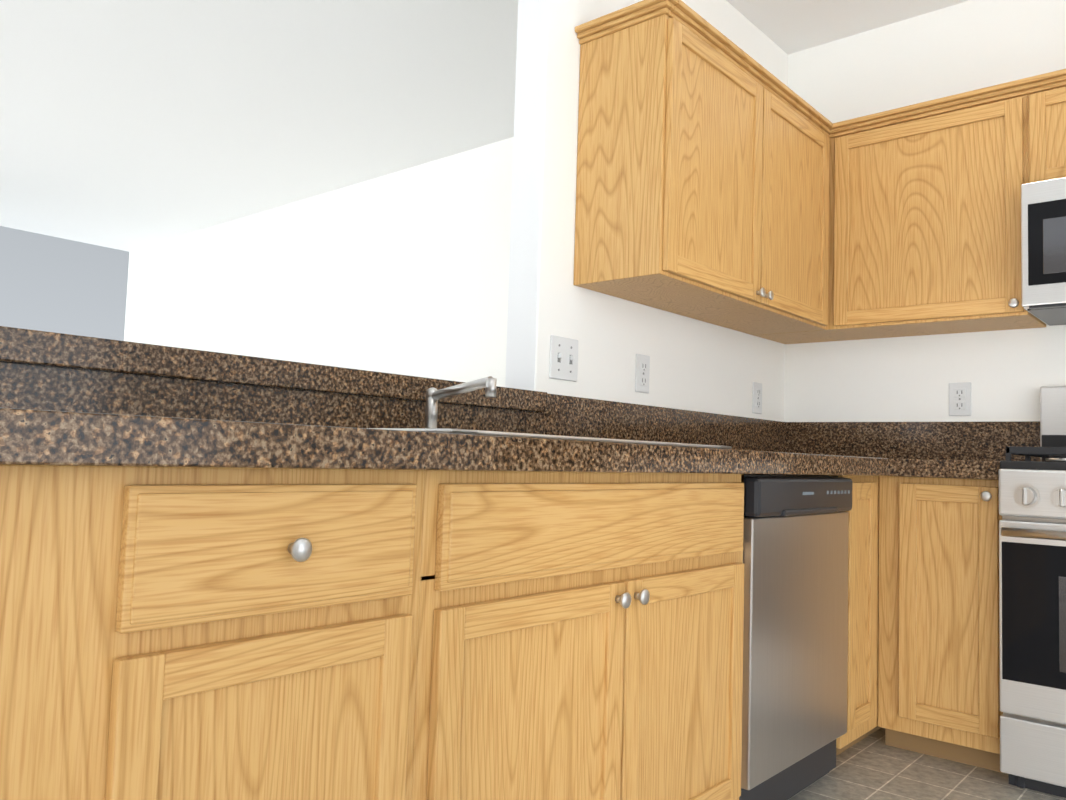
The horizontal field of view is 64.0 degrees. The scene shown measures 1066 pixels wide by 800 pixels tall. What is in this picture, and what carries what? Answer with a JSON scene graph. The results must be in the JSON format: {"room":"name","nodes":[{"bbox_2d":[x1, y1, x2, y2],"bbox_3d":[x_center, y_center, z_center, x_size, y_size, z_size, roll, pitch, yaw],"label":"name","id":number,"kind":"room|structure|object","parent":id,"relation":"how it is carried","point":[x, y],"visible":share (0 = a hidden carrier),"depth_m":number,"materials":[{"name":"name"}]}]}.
{"room":"kitchen","nodes":[
{"label":"kitchen","id":0,"kind":"room"},
{"bbox_2d":[0,0,968,251],"bbox_3d":[-1.880,-1.770,1.815,11.000,0.050,7.120,-1,-5,41],"label":"ceiling","id":1,"kind":"structure","parent":0,"point":[129,125],"depth_m":4.37,"materials":[{"name":"paint"}]},
{"bbox_2d":[124,0,1065,421],"bbox_3d":[0.365,-0.150,4.359,11.000,2.700,0.120,-1,-5,41],"label":"wall","id":2,"kind":"structure","parent":0,"point":[404,272],"depth_m":4.99,"materials":[{"name":"paint"}]},
{"bbox_2d":[754,121,873,343],"bbox_3d":[1.136,-0.638,3.439,0.388,0.770,0.322,-1,-5,41],"label":"upper cabinet","id":3,"kind":"object","parent":2,"relation":"attached to","point":[838,328],"depth_m":3.22,"materials":[{"name":"brown wood"}]},
{"bbox_2d":[850,77,1045,338],"bbox_3d":[1.486,-0.647,3.136,0.639,0.770,0.322,-1,-5,41],"label":"upper cabinet","id":4,"kind":"object","parent":2,"relation":"attached to","point":[924,218],"depth_m":2.99,"materials":[{"name":"brown wood"}]},
{"bbox_2d":[949,382,970,415],"bbox_3d":[1.597,-0.003,3.189,0.078,0.126,0.010,-1,-5,41],"label":"outlet","id":5,"kind":"object","parent":2,"relation":"attached to","point":[959,398],"visible":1,"depth_m":3.19,"materials":[{"name":"white plastic"}]},
{"bbox_2d":[1030,69,1065,182],"bbox_3d":[2.021,-0.868,2.692,0.760,0.355,0.322,-1,-5,41],"label":"upper cabinet","id":6,"kind":"object","parent":2,"relation":"attached to","point":[1047,90],"depth_m":2.78,"materials":[{"name":"brown wood"}]},
{"bbox_2d":[1021,177,1065,325],"bbox_3d":[1.967,-0.487,2.617,0.756,0.408,0.453,-1,-5,41],"label":"microwave","id":7,"kind":"object","parent":6,"relation":"attached to","point":[1043,245],"visible":1,"depth_m":2.69,"materials":[{"name":"silver metal"}]},
{"bbox_2d":[505,0,787,421],"bbox_3d":[0.502,-0.231,3.084,0.120,2.700,1.632,-1,-5,41],"label":"wall","id":8,"kind":"structure","parent":0,"point":[699,366],"depth_m":2.57,"materials":[{"name":"paint"}]},
{"bbox_2d":[549,335,577,381],"bbox_3d":[0.096,-0.122,2.506,0.018,0.126,0.128,-1,-5,41],"label":"double light switch","id":9,"kind":"object","parent":8,"relation":"attached to","point":[563,363],"visible":1,"depth_m":2.50,"materials":[{"name":"white plastic"}]},
{"bbox_2d":[635,354,649,392],"bbox_3d":[0.364,-0.087,2.821,0.010,0.126,0.078,-1,-5,41],"label":"outlet","id":10,"kind":"object","parent":8,"relation":"attached to","point":[642,370],"visible":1,"depth_m":2.81,"materials":[{"name":"white plastic"}]},
{"bbox_2d":[573,0,832,334],"bbox_3d":[0.637,-0.699,2.892,0.349,0.788,1.198,-1,-5,41],"label":"upper cabinet","id":11,"kind":"object","parent":8,"relation":"attached to","point":[702,187],"visible":1,"depth_m":2.56,"materials":[{"name":"brown wood"}]},
{"bbox_2d":[752,382,761,413],"bbox_3d":[0.909,-0.008,3.448,0.010,0.126,0.078,-1,-5,41],"label":"outlet","id":12,"kind":"object","parent":8,"relation":"attached to","point":[757,399],"visible":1,"depth_m":3.44,"materials":[{"name":"white plastic"}]},
{"bbox_2d":[788,727,1065,799],"bbox_3d":[-1.968,0.972,1.631,11.000,0.050,7.120,-1,-5,41],"label":"floor","id":13,"kind":"structure","parent":0,"point":[872,766],"depth_m":2.47,"materials":[{"name":"tile"}]},
{"bbox_2d":[0,464,880,799],"bbox_3d":[0.152,0.606,2.068,0.644,0.874,3.498,-1,-5,41],"label":"base cabinet","id":14,"kind":"object","parent":13,"relation":"on","point":[294,634],"visible":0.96,"depth_m":1.21,"materials":[{"name":"brown wood"}]},
{"bbox_2d":[0,362,895,475],"bbox_3d":[0.175,0.067,2.099,0.660,0.205,3.498,-1,-5,41],"label":"countertop","id":15,"kind":"structure","parent":14,"relation":"on","point":[56,416],"depth_m":1.54,"materials":[{"name":"brown stone"}]},
{"bbox_2d":[369,376,731,448],"bbox_3d":[-0.047,0.113,1.827,0.569,0.335,0.901,-1,-5,41],"label":"sink","id":16,"kind":"object","parent":15,"relation":"in","point":[435,395],"visible":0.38,"depth_m":1.87,"materials":[{"name":"silver metal"}]},
{"bbox_2d":[739,474,851,799],"bbox_3d":[0.508,0.645,2.460,0.612,0.871,0.622,-1,-5,41],"label":"dishwasher","id":17,"kind":"object","parent":13,"relation":"on","point":[795,638],"visible":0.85,"depth_m":2.22,"materials":[{"name":"silver metal"}]},
{"bbox_2d":[878,476,1007,773],"bbox_3d":[1.433,0.698,2.841,0.363,0.874,0.644,-1,-5,41],"label":"base cabinet","id":18,"kind":"object","parent":13,"relation":"on","point":[938,672],"visible":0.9,"depth_m":2.62,"materials":[{"name":"brown wood"}]},
{"bbox_2d":[896,421,1039,479],"bbox_3d":[1.472,0.159,2.857,0.306,0.205,0.649,-1,-5,41],"label":"countertop","id":19,"kind":"structure","parent":18,"relation":"on","point":[965,450],"depth_m":3.10,"materials":[{"name":"brown stone"}]},
{"bbox_2d":[998,386,1065,797],"bbox_3d":[1.833,0.522,2.440,0.766,1.198,0.731,-1,-5,41],"label":"gas range","id":20,"kind":"object","parent":13,"relation":"on","point":[1032,576],"visible":1,"depth_m":2.40,"materials":[{"name":"silver metal"}]},
{"bbox_3d":[-0.701,0.477,1.673,0.120,1.025,1.970,-1,-5,41],"label":"wall","id":21,"kind":"structure","parent":0,"visible":0},
{"bbox_2d":[0,326,546,411],"bbox_3d":[-0.677,-0.062,1.703,0.198,0.055,1.968,-1,-5,41],"label":"raised bar ledge","id":22,"kind":"structure","parent":21,"relation":"on","point":[38,348],"depth_m":1.65,"materials":[{"name":"stone"}]}
]}

